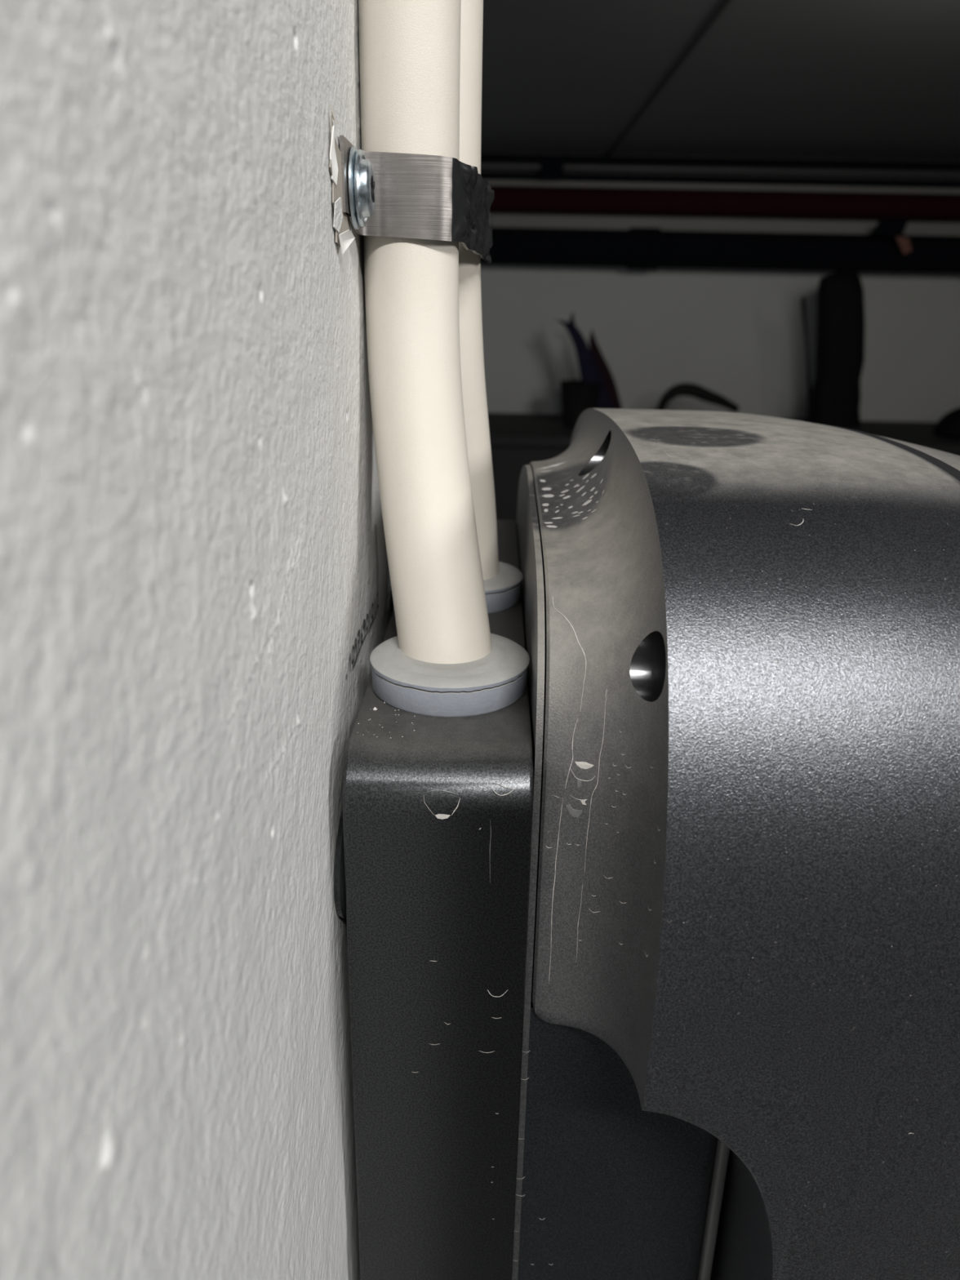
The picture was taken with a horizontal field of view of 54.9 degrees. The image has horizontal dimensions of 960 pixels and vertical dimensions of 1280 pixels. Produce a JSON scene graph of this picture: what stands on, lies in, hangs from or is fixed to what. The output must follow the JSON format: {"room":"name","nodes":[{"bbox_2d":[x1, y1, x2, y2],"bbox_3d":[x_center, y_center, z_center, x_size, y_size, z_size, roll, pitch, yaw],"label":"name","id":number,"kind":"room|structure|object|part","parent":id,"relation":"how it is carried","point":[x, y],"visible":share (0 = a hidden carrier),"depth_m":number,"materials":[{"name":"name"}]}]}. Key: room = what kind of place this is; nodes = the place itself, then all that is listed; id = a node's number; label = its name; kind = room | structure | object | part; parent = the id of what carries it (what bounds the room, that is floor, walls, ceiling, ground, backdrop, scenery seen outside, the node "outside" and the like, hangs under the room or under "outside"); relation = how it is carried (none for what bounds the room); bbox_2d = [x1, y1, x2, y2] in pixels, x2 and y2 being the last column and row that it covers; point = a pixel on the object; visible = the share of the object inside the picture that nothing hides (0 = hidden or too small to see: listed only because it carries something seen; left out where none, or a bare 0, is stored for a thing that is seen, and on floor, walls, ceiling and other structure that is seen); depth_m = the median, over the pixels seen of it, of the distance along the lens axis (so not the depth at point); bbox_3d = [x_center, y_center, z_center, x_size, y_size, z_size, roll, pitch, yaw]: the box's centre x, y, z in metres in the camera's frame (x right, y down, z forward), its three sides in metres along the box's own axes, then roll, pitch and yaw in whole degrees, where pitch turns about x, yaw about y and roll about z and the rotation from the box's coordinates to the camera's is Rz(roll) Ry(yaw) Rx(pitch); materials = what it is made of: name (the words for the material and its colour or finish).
{"room":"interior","nodes":[
{"label":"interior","id":0,"kind":"room"},
{"bbox_2d":[0,0,394,1279],"bbox_3d":[-0.207,0.491,-0.052,0.332,2.410,1.350,1,21,1],"label":"wall","id":1,"kind":"structure","parent":0,"point":[196,596],"depth_m":0.09,"materials":[{"name":"grey paint"}]},
{"bbox_2d":[339,135,494,262],"bbox_3d":[-0.011,-0.099,0.216,0.029,0.020,0.087,1,21,1],"label":"clamp","id":2,"kind":"object","parent":1,"relation":"attached to","point":[385,194],"visible":0.94,"depth_m":0.19,"materials":[{"name":"metal"}]},
{"bbox_2d":[347,146,359,229],"bbox_3d":[-0.025,-0.090,0.184,0.001,0.015,0.015,1,21,1],"label":"washer","id":3,"kind":"object","parent":2,"relation":"in","point":[353,154],"depth_m":0.18,"materials":[{"name":"metal"}]},
{"bbox_2d":[333,408,959,1279],"bbox_3d":[0.071,0.081,0.314,0.201,0.310,0.276,1,21,1],"label":"wall box","id":4,"kind":"object","parent":1,"relation":"attached to","point":[649,896],"visible":0.88,"depth_m":0.18,"materials":[{"name":"paint"}]},
{"bbox_2d":[358,0,492,663],"bbox_3d":[-0.004,-0.387,0.080,0.022,0.850,0.054,-6,22,-17],"label":"cable","id":5,"kind":"object","parent":4,"relation":"attached to","point":[410,50],"visible":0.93,"depth_m":0.20,"materials":[{"name":"white plastic"}]},
{"bbox_3d":[0.012,0.069,0.314,0.001,0.253,0.219,1,21,1],"label":"plate","id":6,"kind":"part","parent":4,"relation":"part of","materials":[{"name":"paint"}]},
{"bbox_3d":[0.056,0.152,0.232,0.002,0.154,0.009,1,21,1],"label":"edge trim","id":7,"kind":"part","parent":4,"relation":"part of","materials":[{"name":"black plastic"}]},
{"bbox_2d":[480,0,959,161],"bbox_3d":[1.127,-0.965,0.256,8.200,0.150,11.200,1,21,1],"label":"ceiling","id":8,"kind":"structure","parent":0,"point":[822,79],"depth_m":3.39,"materials":[{"name":"concrete"}]},
{"bbox_2d":[458,0,498,579],"bbox_3d":[-0.001,-0.404,0.120,0.022,0.848,0.035,15,24,32],"label":"cable","id":9,"kind":"object","parent":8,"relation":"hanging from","point":[471,341],"visible":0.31,"depth_m":0.23,"materials":[{"name":"white plastic"}]},
{"bbox_2d":[541,155,564,179],"bbox_3d":[0.409,-2.656,5.204,0.120,0.115,0.047,1,21,1],"label":"bracket","id":10,"kind":"object","parent":8,"relation":"attached to","point":[552,166],"visible":1,"depth_m":5.18,"materials":[{"name":"black metal"}]},
{"bbox_2d":[480,171,959,186],"bbox_3d":[1.829,-2.605,5.245,5.800,0.036,0.036,1,21,1],"label":"conduit","id":11,"kind":"object","parent":10,"relation":"attached to","point":[486,175],"visible":0.64,"depth_m":5.24,"materials":[{"name":"grey metal"}]},
{"bbox_2d":[480,162,959,177],"bbox_3d":[1.830,-2.649,5.228,5.800,0.036,0.036,1,21,1],"label":"conduit","id":12,"kind":"object","parent":10,"relation":"attached to","point":[497,166],"visible":0.62,"depth_m":5.22,"materials":[{"name":"metal"}]},
{"bbox_2d":[480,152,959,169],"bbox_3d":[1.831,-2.690,5.213,5.800,0.040,0.040,1,21,1],"label":"conduit","id":13,"kind":"object","parent":10,"relation":"attached to","point":[484,156],"visible":0.62,"depth_m":5.20,"materials":[{"name":"grey metal"}]},
{"bbox_2d":[605,0,731,155],"bbox_3d":[0.671,-1.769,2.603,0.020,0.004,5.740,1,21,1],"label":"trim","id":14,"kind":"structure","parent":8,"relation":"attached to","point":[724,3],"depth_m":3.19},
{"bbox_2d":[480,264,959,422],"bbox_3d":[1.114,-1.716,5.848,8.000,2.360,0.200,1,21,1],"label":"wall","id":15,"kind":"structure","parent":0,"point":[735,335],"depth_m":5.68,"materials":[{"name":"grey paint"}]},
{"bbox_2d":[480,152,959,235],"bbox_3d":[1.129,-2.513,5.411,8.000,0.560,0.060,1,21,1],"label":"trim","id":16,"kind":"structure","parent":15,"relation":"attached to","point":[593,221],"depth_m":5.39,"materials":[{"name":"metal"}]},
{"bbox_2d":[480,226,959,274],"bbox_3d":[1.821,-2.237,5.332,5.800,0.224,0.251,1,21,1],"label":"drain pipe","id":17,"kind":"object","parent":15,"relation":"attached to","point":[633,248],"visible":0.7,"depth_m":5.24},
{"bbox_2d":[870,219,911,254],"bbox_3d":[2.284,-2.233,5.131,0.210,0.175,0.095,1,21,1],"label":"hanger","id":18,"kind":"object","parent":17,"relation":"attached to","point":[884,228],"visible":1,"depth_m":5.09,"materials":[{"name":"black metal"}]},
{"bbox_3d":[2.265,-2.281,5.121,0.170,0.080,0.080,1,21,1],"label":"hanger arm","id":19,"kind":"part","parent":18,"relation":"part of"},
{"bbox_2d":[489,185,959,221],"bbox_3d":[1.827,-2.481,5.269,5.800,0.140,0.140,1,21,1],"label":"pipe","id":20,"kind":"object","parent":15,"relation":"attached to","point":[508,198],"visible":0.64,"depth_m":5.22,"materials":[{"name":"red metal"}]},
{"bbox_3d":[1.081,1.362,1.126,8.200,0.100,11.200,1,21,1],"label":"floor","id":21,"kind":"structure","parent":0,"visible":0},
{"bbox_2d":[488,413,959,521],"bbox_3d":[1.638,-0.797,5.502,6.100,0.900,1.030,1,21,1],"label":"workbench","id":22,"kind":"object","parent":21,"relation":"on","point":[517,440],"visible":0.02,"depth_m":5.04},
{"bbox_2d":[555,312,622,428],"bbox_3d":[0.620,-1.509,5.189,0.426,0.616,0.250,1,21,1],"label":"potted plant","id":23,"kind":"object","parent":22,"relation":"on","point":[597,388],"visible":0.94,"depth_m":5.17,"materials":[{"name":"blue plant"}]},
{"bbox_3d":[0.568,-1.339,5.253,0.250,0.250,0.250,1,21,1],"label":"pot","id":24,"kind":"part","parent":23,"relation":"part of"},
{"bbox_2d":[657,382,739,412],"bbox_3d":[1.243,-1.325,5.244,0.520,0.255,0.520,1,21,1],"label":"handle","id":25,"kind":"object","parent":22,"relation":"on","point":[690,389],"visible":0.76,"depth_m":5.20,"materials":[{"name":"black plastic"}]},
{"bbox_2d":[801,296,812,422],"bbox_3d":[1.746,-1.462,4.968,0.134,0.720,0.023,1,21,1],"label":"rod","id":26,"kind":"object","parent":22,"relation":"on","point":[803,300],"visible":0.88,"depth_m":4.95,"materials":[{"name":"black metal"}]},
{"bbox_2d":[809,267,865,428],"bbox_3d":[1.981,-1.596,5.074,0.325,0.826,0.192,1,21,1],"label":"bag","id":27,"kind":"object","parent":22,"relation":"on","point":[836,394],"visible":0.95,"depth_m":5.00,"materials":[{"name":"black fabric"}]},
{"bbox_2d":[933,407,959,437],"bbox_3d":[2.755,-1.217,5.145,0.420,0.175,0.320,1,21,1],"label":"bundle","id":28,"kind":"object","parent":22,"relation":"on","point":[948,424],"visible":1,"depth_m":5.10,"materials":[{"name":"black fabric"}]}
]}

